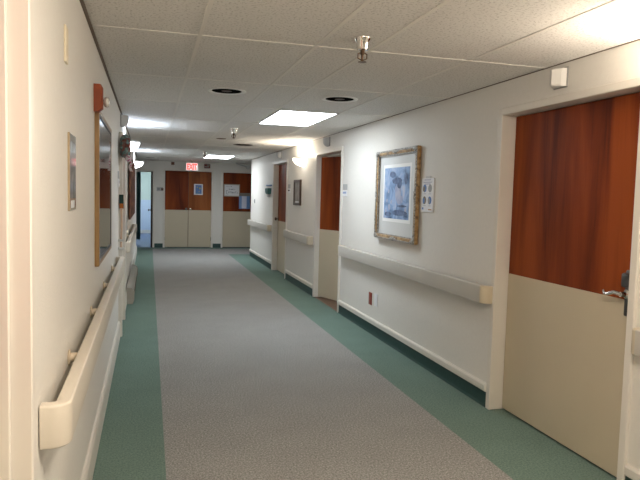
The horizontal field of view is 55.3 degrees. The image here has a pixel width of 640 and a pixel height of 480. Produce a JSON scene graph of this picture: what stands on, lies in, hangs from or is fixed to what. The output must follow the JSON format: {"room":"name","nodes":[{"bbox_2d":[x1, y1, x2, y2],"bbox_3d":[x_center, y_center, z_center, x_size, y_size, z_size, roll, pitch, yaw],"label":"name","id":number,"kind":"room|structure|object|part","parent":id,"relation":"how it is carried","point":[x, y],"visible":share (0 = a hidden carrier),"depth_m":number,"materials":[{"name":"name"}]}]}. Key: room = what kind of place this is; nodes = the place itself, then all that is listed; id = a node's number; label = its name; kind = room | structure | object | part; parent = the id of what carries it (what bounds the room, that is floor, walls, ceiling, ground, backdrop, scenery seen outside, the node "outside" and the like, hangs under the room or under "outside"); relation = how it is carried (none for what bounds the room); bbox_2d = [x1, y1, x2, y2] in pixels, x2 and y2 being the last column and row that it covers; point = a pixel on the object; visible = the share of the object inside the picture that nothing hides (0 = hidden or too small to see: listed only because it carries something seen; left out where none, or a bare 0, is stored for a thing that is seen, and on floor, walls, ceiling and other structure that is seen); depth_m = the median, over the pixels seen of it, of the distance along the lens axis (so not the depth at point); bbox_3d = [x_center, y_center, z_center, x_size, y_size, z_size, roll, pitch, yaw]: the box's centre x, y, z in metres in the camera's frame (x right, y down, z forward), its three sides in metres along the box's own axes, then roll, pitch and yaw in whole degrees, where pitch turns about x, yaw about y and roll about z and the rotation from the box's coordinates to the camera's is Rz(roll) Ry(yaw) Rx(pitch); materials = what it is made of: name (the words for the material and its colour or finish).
{"room":"hospital interior","nodes":[
{"label":"hospital interior","id":0,"kind":"room"},
{"bbox_2d":[33,0,136,479],"bbox_3d":[-2.731,-0.127,5.630,1.600,2.440,20.300,0,4,-16],"label":"wall","id":1,"kind":"structure","parent":0,"point":[68,282],"depth_m":2.40,"materials":[{"name":"paint"}]},
{"bbox_2d":[0,0,35,479],"bbox_3d":[-0.716,0.382,1.061,0.218,2.190,1.165,0,4,-16],"label":"door","id":2,"kind":"structure","parent":1,"relation":"in","point":[17,202],"depth_m":1.57,"materials":[{"name":"paint"}]},
{"bbox_2d":[64,24,67,64],"bbox_3d":[-0.959,-0.738,2.308,0.012,0.136,0.064,0,4,-16],"label":"blank plate","id":3,"kind":"object","parent":1,"relation":"attached to","point":[65,25],"visible":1,"depth_m":2.28,"materials":[{"name":"beige plastic"}]},
{"bbox_2d":[68,132,75,210],"bbox_3d":[-1.023,-0.279,2.521,0.009,0.310,0.236,0,4,-16],"label":"framed picture","id":4,"kind":"object","parent":1,"relation":"attached to","point":[71,139],"visible":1,"depth_m":2.49,"materials":[{"name":"grey paper"}]},
{"bbox_2d":[70,140,75,197],"bbox_3d":[-1.022,-0.289,2.524,0.002,0.230,0.200,0,4,-16],"label":"print","id":5,"kind":"object","parent":4,"relation":"on","point":[72,142],"depth_m":2.52},
{"bbox_2d":[39,256,124,449],"bbox_3d":[-1.365,0.390,3.877,0.088,0.132,4.320,0,4,-16],"label":"handrail","id":6,"kind":"object","parent":1,"relation":"attached to","point":[58,420],"visible":1,"depth_m":2.12,"materials":[{"name":"plastic"}]},
{"bbox_2d":[94,83,109,112],"bbox_3d":[-1.262,-0.820,3.539,0.090,0.156,0.070,0,4,-16],"label":"fire alarm","id":7,"kind":"object","parent":1,"relation":"attached to","point":[99,102],"visible":1,"depth_m":3.50,"materials":[{"name":"red plastic"}]},
{"bbox_3d":[-1.245,-0.799,3.545,0.054,0.064,0.064,0,4,-16],"label":"clear knob","id":8,"kind":"part","parent":7,"relation":"part of","materials":[{"name":"white plastic"}]},
{"bbox_2d":[95,112,111,266],"bbox_3d":[-1.485,-0.352,4.201,0.027,0.930,1.240,0,4,-16],"label":"framed picture","id":9,"kind":"object","parent":1,"relation":"attached to","point":[103,132],"visible":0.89,"depth_m":3.93,"materials":[{"name":"brown wood"}]},
{"bbox_3d":[-1.477,-0.352,4.204,0.003,0.830,1.140,0,4,-16],"label":"glass","id":10,"kind":"part","parent":9,"relation":"part of","materials":[{"name":"white"}]},
{"bbox_2d":[79,0,136,156],"bbox_3d":[-1.922,-1.331,5.761,0.014,0.014,20.300,0,4,-16],"label":"trim","id":11,"kind":"structure","parent":1,"relation":"attached to","point":[81,1],"depth_m":3.73,"materials":[{"name":"brown"}]},
{"bbox_2d":[81,246,136,479],"bbox_3d":[-1.980,1.008,5.931,0.022,0.175,20.300,0,4,-16],"label":"baseboard","id":12,"kind":"structure","parent":1,"relation":"attached to","point":[89,465],"depth_m":4.02,"materials":[{"name":"beige plastic"}]},
{"bbox_2d":[118,195,123,249],"bbox_3d":[-2.091,-0.188,6.423,0.061,0.577,0.112,0,4,-16],"label":"pennant","id":13,"kind":"object","parent":1,"relation":"attached to","point":[121,197],"visible":0.98,"depth_m":6.39,"materials":[{"name":"beige"}]},
{"bbox_2d":[118,132,125,336],"bbox_3d":[-2.347,-0.085,6.928,0.240,2.190,0.960,0,4,-16],"label":"door","id":14,"kind":"structure","parent":1,"relation":"in","point":[122,162],"depth_m":6.58,"materials":[{"name":"paint"}]},
{"bbox_2d":[120,114,128,126],"bbox_3d":[-2.172,-1.322,6.786,0.088,0.132,0.140,0,4,-16],"label":"light","id":15,"kind":"object","parent":1,"relation":"attached to","point":[124,119],"visible":1,"depth_m":6.74,"materials":[{"name":"grey plastic"}]},
{"bbox_2d":[120,134,132,171],"bbox_3d":[-2.010,-0.908,6.344,0.127,0.384,0.235,0,4,-16],"label":"wreath","id":16,"kind":"object","parent":1,"relation":"attached to","point":[125,148],"visible":1,"depth_m":6.26,"materials":[{"name":"green plant"}]},
{"bbox_2d":[126,224,136,252],"bbox_3d":[-3.009,-0.077,9.748,0.088,0.132,4.450,0,4,-16],"label":"handrail","id":17,"kind":"object","parent":1,"relation":"attached to","point":[129,243],"visible":0.81,"depth_m":8.66,"materials":[{"name":"plastic"}]},
{"bbox_2d":[129,157,135,219],"bbox_3d":[-3.281,-0.904,10.674,0.040,0.956,3.320,0,4,-16],"label":"framed picture","id":18,"kind":"object","parent":1,"relation":"attached to","point":[131,174],"visible":0.79,"depth_m":10.23,"materials":[{"name":"brown wood"}]},
{"bbox_2d":[130,140,139,150],"bbox_3d":[-2.418,-1.203,7.872,0.197,0.160,0.388,0,4,-16],"label":"wall sconce","id":19,"kind":"object","parent":1,"relation":"attached to","point":[135,144],"visible":0.45,"depth_m":7.77,"materials":[{"name":"white"}]},
{"bbox_2d":[134,160,143,167],"bbox_3d":[-3.870,-1.615,13.056,0.197,0.160,0.388,0,4,-16],"label":"wall sconce","id":20,"kind":"object","parent":1,"relation":"attached to","point":[137,163],"visible":0.78,"depth_m":12.93,"materials":[{"name":"white"}]},
{"bbox_3d":[-3.871,-1.608,13.057,0.190,0.146,0.380,0,4,-16],"label":"lamp shade","id":21,"kind":"part","parent":20,"relation":"part of","materials":[{"name":"white"}]},
{"bbox_2d":[136,172,140,239],"bbox_3d":[-5.526,-1.170,18.248,0.480,2.320,0.068,0,4,-16],"label":"door","id":22,"kind":"structure","parent":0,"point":[138,178],"depth_m":18.28,"materials":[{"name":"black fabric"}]},
{"bbox_2d":[141,172,150,199],"bbox_3d":[-6.277,-1.296,20.001,2.320,2.520,6.200,0,4,-16],"label":"wall","id":23,"kind":"structure","parent":0,"point":[145,176],"depth_m":22.99,"materials":[{"name":"white"}]},
{"bbox_2d":[137,169,154,246],"bbox_3d":[-5.257,-0.915,17.448,1.010,2.180,0.928,0,4,-16],"label":"door frame","id":24,"kind":"structure","parent":23,"relation":"in","point":[138,170],"depth_m":17.15,"materials":[{"name":"paint"}]},
{"bbox_2d":[141,200,150,229],"bbox_3d":[-6.963,-0.891,22.957,1.800,1.250,0.015,0,4,-16],"label":"door","id":25,"kind":"structure","parent":23,"relation":"attached to","point":[145,204],"depth_m":23.05,"materials":[{"name":"blue"}]},
{"bbox_2d":[141,230,150,232],"bbox_3d":[-7.109,-0.327,22.946,2.120,0.120,0.015,0,4,-16],"label":"baseboard","id":26,"kind":"structure","parent":23,"relation":"attached to","point":[142,231],"depth_m":23.09,"materials":[{"name":"beige"}]},
{"bbox_2d":[136,233,249,247],"bbox_3d":[-4.735,0.020,20.537,6.995,0.100,6.400,0,4,-16],"label":"floor","id":27,"kind":"structure","parent":0,"point":[145,238],"depth_m":18.78,"materials":[{"name":"blue"}]},
{"bbox_2d":[137,160,251,243],"bbox_3d":[-2.999,-1.004,17.713,7.600,2.440,0.200,0,4,-16],"label":"wall","id":28,"kind":"structure","parent":0,"point":[158,166],"depth_m":17.29,"materials":[{"name":"paint"}]},
{"bbox_2d":[154,243,220,247],"bbox_3d":[-3.001,0.163,17.695,7.600,0.115,0.012,0,4,-16],"label":"baseboard","id":29,"kind":"structure","parent":28,"relation":"attached to","point":[155,244],"depth_m":17.28,"materials":[{"name":"green rubber"}]},
{"bbox_2d":[163,168,213,247],"bbox_3d":[-3.775,-0.900,17.479,1.400,2.225,0.248,0,4,-16],"label":"door","id":30,"kind":"structure","parent":28,"relation":"in","point":[187,216],"depth_m":17.43,"materials":[{"name":"paint"}]},
{"bbox_3d":[-4.090,-0.330,17.387,0.638,1.056,0.003,0,4,-16],"label":"kick plate","id":31,"kind":"part","parent":30,"relation":"part of","materials":[{"name":"beige plastic"}]},
{"bbox_2d":[194,184,202,194],"bbox_3d":[-3.477,-1.446,17.467,0.250,0.310,0.006,0,4,-16],"label":"notice","id":32,"kind":"object","parent":30,"relation":"attached to","point":[198,188],"visible":1,"depth_m":17.47,"materials":[{"name":"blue paper"}]},
{"bbox_2d":[195,185,201,193],"bbox_3d":[-3.474,-1.446,17.466,0.175,0.250,0.001,0,4,-16],"label":"picture","id":33,"kind":"object","parent":32,"relation":"attached to","point":[198,188],"depth_m":17.47,"materials":[{"name":"blue paper"}]},
{"bbox_3d":[-3.464,-0.326,17.562,0.638,1.056,0.003,0,4,-16],"label":"kick plate","id":34,"kind":"part","parent":30,"relation":"part of","materials":[{"name":"beige plastic"}]},
{"bbox_2d":[221,171,250,247],"bbox_3d":[-2.266,-0.891,17.913,1.280,2.225,0.228,0,4,-16],"label":"door","id":35,"kind":"structure","parent":28,"relation":"in","point":[235,231],"depth_m":17.82,"materials":[{"name":"paint"}]},
{"bbox_2d":[224,184,239,196],"bbox_3d":[-2.562,-1.441,17.741,0.470,0.360,0.012,0,4,-16],"label":"sign","id":36,"kind":"object","parent":35,"relation":"attached to","point":[230,190],"visible":1,"depth_m":17.74,"materials":[{"name":"beige paper"}]},
{"bbox_3d":[-2.271,-0.312,17.918,1.168,1.041,0.003,0,4,-16],"label":"kick plate","id":37,"kind":"part","parent":35,"relation":"part of","materials":[{"name":"beige plastic"}]},
{"bbox_2d":[239,193,249,208],"bbox_3d":[-2.198,-1.143,17.844,0.330,0.460,0.055,0,4,-16],"label":"notice","id":38,"kind":"object","parent":35,"relation":"attached to","point":[244,198],"visible":1,"depth_m":17.82,"materials":[{"name":"blue paper"}]},
{"bbox_2d":[315,297,336,310],"bbox_3d":[1.498,0.962,9.765,3.200,0.100,3.600,0,4,-16],"label":"floor","id":39,"kind":"structure","parent":0,"point":[331,303],"depth_m":9.06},
{"bbox_2d":[92,247,616,479],"bbox_3d":[-0.075,1.051,7.244,7.600,0.001,21.790,0,4,-16],"label":"floor","id":40,"kind":"structure","parent":0,"point":[225,368],"depth_m":4.67,"materials":[{"name":"grey carpet"}]},
{"bbox_2d":[127,265,137,303],"bbox_3d":[-3.009,0.671,9.834,0.100,0.230,2.800,0,4,-16],"label":"baseboard heater","id":41,"kind":"object","parent":40,"relation":"on","point":[131,286],"visible":1,"depth_m":8.93,"materials":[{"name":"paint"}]},
{"bbox_3d":[-3.012,0.659,9.832,0.093,0.195,2.720,0,4,-16],"label":"casing","id":42,"kind":"part","parent":41,"relation":"part of","materials":[{"name":"paint"}]},
{"bbox_2d":[84,0,639,163],"bbox_3d":[-0.036,-1.429,7.162,7.900,0.080,21.990,0,4,-16],"label":"ceiling","id":43,"kind":"structure","parent":0,"point":[459,29],"depth_m":3.75,"materials":[{"name":"tile"}]},
{"bbox_2d":[186,161,197,170],"bbox_3d":[-3.482,-2.023,16.608,0.330,0.271,0.067,0,4,-16],"label":"exit sign","id":44,"kind":"object","parent":43,"relation":"hanging from","point":[191,166],"visible":1,"depth_m":16.58,"materials":[{"name":"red plastic"}]},
{"bbox_2d":[203,155,234,158],"bbox_3d":[-2.420,-1.980,14.557,0.641,0.009,1.302,0,4,-16],"label":"recessed light","id":45,"kind":"object","parent":43,"relation":"in","point":[206,156],"visible":0.99,"depth_m":14.44,"materials":[{"name":"grey plastic"}]},
{"bbox_2d":[207,87,245,94],"bbox_3d":[-0.792,-1.264,5.187,0.330,0.008,0.330,0,4,-16],"label":"recessed light","id":46,"kind":"object","parent":43,"relation":"in","point":[219,90],"visible":1,"depth_m":5.18,"materials":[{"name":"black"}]},
{"bbox_2d":[230,128,236,138],"bbox_3d":[-1.160,-1.429,8.206,0.100,0.131,0.100,0,4,-16],"label":"sprinkler head","id":47,"kind":"object","parent":43,"relation":"attached to","point":[233,130],"visible":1,"depth_m":8.18},
{"bbox_2d":[233,144,252,145],"bbox_3d":[-1.361,-1.685,10.816,0.350,0.008,0.350,0,4,-16],"label":"recessed light","id":48,"kind":"object","parent":43,"relation":"in","point":[233,144],"visible":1,"depth_m":10.78,"materials":[{"name":"brown metal"}]},
{"bbox_2d":[257,109,338,126],"bbox_3d":[-0.281,-1.372,6.919,0.641,0.009,1.302,0,4,-16],"label":"recessed light","id":49,"kind":"object","parent":43,"relation":"in","point":[280,117],"visible":1,"depth_m":6.82,"materials":[{"name":"grey plastic"}]},
{"bbox_2d":[321,96,357,102],"bbox_3d":[0.176,-1.258,5.459,0.330,0.008,0.330,0,4,-16],"label":"recessed light","id":50,"kind":"object","parent":43,"relation":"in","point":[342,99],"visible":1,"depth_m":5.45,"materials":[{"name":"black metal"}]},
{"bbox_2d":[93,0,619,162],"bbox_3d":[0.770,-1.375,7.287,5.980,0.004,21.790,0,4,-16],"label":"grid","id":51,"kind":"object","parent":43,"relation":"attached to","point":[210,3],"visible":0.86,"depth_m":3.88,"materials":[{"name":"white metal"}]},
{"bbox_2d":[354,36,371,62],"bbox_3d":[0.234,-1.043,3.357,0.100,0.131,0.100,0,4,-16],"label":"sprinkler head","id":52,"kind":"object","parent":43,"relation":"attached to","point":[362,42],"visible":1,"depth_m":3.33},
{"bbox_2d":[250,40,639,469],"bbox_3d":[2.394,-0.060,6.602,3.205,2.440,19.400,0,4,-16],"label":"wall","id":53,"kind":"structure","parent":0,"point":[457,137],"depth_m":5.44,"materials":[{"name":"painted drywall"}]},
{"bbox_2d":[247,219,270,230],"bbox_3d":[-1.430,-0.351,14.132,0.094,0.132,2.720,0,4,-16],"label":"handrail","id":54,"kind":"object","parent":53,"relation":"attached to","point":[250,222],"visible":1,"depth_m":13.70,"materials":[{"name":"beige plastic"}]},
{"bbox_2d":[265,185,271,196],"bbox_3d":[-1.105,-1.047,13.022,0.081,0.260,0.440,0,4,-16],"label":"dispenser","id":55,"kind":"object","parent":53,"relation":"attached to","point":[267,190],"visible":1,"depth_m":12.92,"materials":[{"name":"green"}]},
{"bbox_2d":[271,159,287,278],"bbox_3d":[-0.710,-0.438,12.082,0.218,2.240,1.350,0,4,-16],"label":"door","id":56,"kind":"structure","parent":53,"relation":"in","point":[280,168],"depth_m":12.49,"materials":[{"name":"paint"}]},
{"bbox_3d":[-0.724,0.154,12.125,0.003,1.026,1.238,0,4,-16],"label":"kick plate","id":57,"kind":"part","parent":56,"relation":"part of","materials":[{"name":"beige plastic"}]},
{"bbox_2d":[277,152,281,158],"bbox_3d":[-0.808,-1.664,11.962,0.088,0.132,0.140,0,4,-16],"label":"light","id":58,"kind":"object","parent":53,"relation":"attached to","point":[279,154],"visible":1,"depth_m":11.91,"materials":[{"name":"grey plastic"}]},
{"bbox_2d":[293,179,301,205],"bbox_3d":[-0.392,-0.820,10.553,0.034,0.440,0.470,0,4,-16],"label":"framed picture","id":59,"kind":"object","parent":53,"relation":"attached to","point":[297,188],"visible":1,"depth_m":10.54,"materials":[{"name":"brown wood"}]},
{"bbox_2d":[295,182,298,200],"bbox_3d":[-0.387,-0.820,10.554,0.010,0.360,0.390,0,4,-16],"label":"print","id":60,"kind":"object","parent":59,"relation":"attached to","point":[296,183],"depth_m":10.58},
{"bbox_2d":[283,230,312,244],"bbox_3d":[-0.398,-0.058,10.445,0.094,0.132,1.840,0,4,-16],"label":"handrail","id":61,"kind":"object","parent":53,"relation":"attached to","point":[308,240],"visible":1,"depth_m":10.12,"materials":[{"name":"beige plastic"}]},
{"bbox_2d":[292,157,306,166],"bbox_3d":[-0.363,-1.303,10.158,0.197,0.160,0.388,0,4,-16],"label":"wall sconce","id":62,"kind":"object","parent":53,"relation":"attached to","point":[301,161],"visible":1,"depth_m":10.04,"materials":[{"name":"white"}]},
{"bbox_2d":[323,137,329,146],"bbox_3d":[0.087,-1.410,8.765,0.088,0.132,0.140,0,4,-16],"label":"light","id":63,"kind":"object","parent":53,"relation":"attached to","point":[326,140],"visible":1,"depth_m":8.72,"materials":[{"name":"grey plastic"}]},
{"bbox_2d":[312,146,343,312],"bbox_3d":[0.360,-0.180,8.903,0.564,2.240,1.350,0,4,-16],"label":"door","id":64,"kind":"structure","parent":53,"relation":"in","point":[329,169],"depth_m":9.27,"materials":[{"name":"paint"}]},
{"bbox_3d":[0.350,0.398,8.988,0.004,1.046,1.238,-2,5,-37],"label":"kick plate","id":65,"kind":"part","parent":64,"relation":"part of","materials":[{"name":"beige plastic"}]},
{"bbox_2d":[343,184,347,195],"bbox_3d":[0.328,-0.654,8.023,0.012,0.160,0.170,0,4,-16],"label":"room sign","id":66,"kind":"object","parent":53,"relation":"attached to","point":[344,185],"visible":1,"depth_m":7.99,"materials":[{"name":"grey plastic"}]},
{"bbox_2d":[368,292,371,304],"bbox_3d":[0.583,0.679,7.091,0.010,0.145,0.100,0,4,-16],"label":"wall outlet","id":67,"kind":"object","parent":53,"relation":"attached to","point":[370,293],"visible":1,"depth_m":7.08,"materials":[{"name":"brown plastic"}]},
{"bbox_2d":[374,293,377,306],"bbox_3d":[0.631,0.680,6.917,0.010,0.145,0.100,0,4,-16],"label":"wall outlet","id":68,"kind":"object","parent":53,"relation":"attached to","point":[375,294],"visible":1,"depth_m":6.91,"materials":[{"name":"white plastic"}]},
{"bbox_2d":[373,145,420,244],"bbox_3d":[0.778,-0.463,6.310,0.062,0.948,1.079,0,4,-16],"label":"framed picture","id":69,"kind":"object","parent":53,"relation":"attached to","point":[397,187],"visible":1,"depth_m":6.24,"materials":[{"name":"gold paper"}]},
{"bbox_2d":[383,166,409,219],"bbox_3d":[0.788,-0.483,6.311,0.002,0.530,0.660,0,4,-16],"label":"print","id":70,"kind":"object","parent":69,"relation":"attached to","point":[396,190],"depth_m":6.30,"materials":[{"name":"blue paper"}]},
{"bbox_2d":[338,245,492,303],"bbox_3d":[0.762,0.272,6.302,0.094,0.132,3.670,0,4,-16],"label":"handrail","id":71,"kind":"object","parent":53,"relation":"attached to","point":[473,291],"visible":1,"depth_m":5.47,"materials":[{"name":"beige plastic"}]},
{"bbox_2d":[421,176,434,211],"bbox_3d":[0.994,-0.424,5.634,0.016,0.330,0.250,0,4,-16],"label":"placard","id":72,"kind":"object","parent":53,"relation":"attached to","point":[428,183],"visible":1,"depth_m":5.61,"materials":[{"name":"white paper"}]},
{"bbox_2d":[249,252,631,479],"bbox_3d":[0.814,1.086,6.251,0.014,0.120,19.400,0,4,-16],"label":"baseboard","id":73,"kind":"structure","parent":53,"relation":"attached to","point":[478,395],"depth_m":5.97,"materials":[{"name":"green rubber"}]},
{"bbox_2d":[249,249,639,479],"bbox_3d":[0.811,0.997,6.243,0.025,0.064,19.400,0,4,-16],"label":"trim","id":74,"kind":"structure","parent":53,"relation":"attached to","point":[633,473],"depth_m":5.69,"materials":[{"name":"beige plastic"}]},
{"bbox_2d":[252,39,639,159],"bbox_3d":[0.881,-1.284,6.081,0.006,0.005,19.400,0,4,-16],"label":"trim","id":75,"kind":"structure","parent":53,"relation":"attached to","point":[637,39],"depth_m":4.44,"materials":[{"name":"brown"}]},
{"bbox_2d":[549,66,568,89],"bbox_3d":[1.476,-1.012,3.817,0.080,0.124,0.132,0,4,-16],"label":"light","id":76,"kind":"object","parent":53,"relation":"attached to","point":[558,77],"visible":1,"depth_m":3.78,"materials":[{"name":"white plastic"}]},
{"bbox_2d":[485,76,639,479],"bbox_3d":[1.576,0.212,3.916,0.218,2.240,1.400,0,4,-16],"label":"door","id":77,"kind":"structure","parent":53,"relation":"in","point":[566,254],"depth_m":3.88,"materials":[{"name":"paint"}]},
{"bbox_3d":[1.563,0.805,3.959,0.003,1.021,1.288,0,4,-16],"label":"kick plate","id":78,"kind":"part","parent":77,"relation":"part of","materials":[{"name":"beige plastic"}]},
{"bbox_3d":[1.665,0.294,3.426,0.078,0.052,0.172,0,4,-16],"label":"lever handle","id":79,"kind":"part","parent":77,"relation":"part of","materials":[{"name":"silver metal"}]},
{"bbox_2d":[631,327,639,356],"bbox_3d":[2.063,0.641,1.657,0.094,0.132,3.175,0,4,-16],"label":"handrail","id":80,"kind":"object","parent":53,"relation":"attached to","point":[635,342],"visible":1,"depth_m":3.11,"materials":[{"name":"beige plastic"}]},
{"bbox_3d":[2.046,0.641,1.652,0.058,0.132,3.065,0,4,-16],"label":"rail","id":81,"kind":"part","parent":80,"relation":"part of","materials":[{"name":"beige plastic"}]}
]}

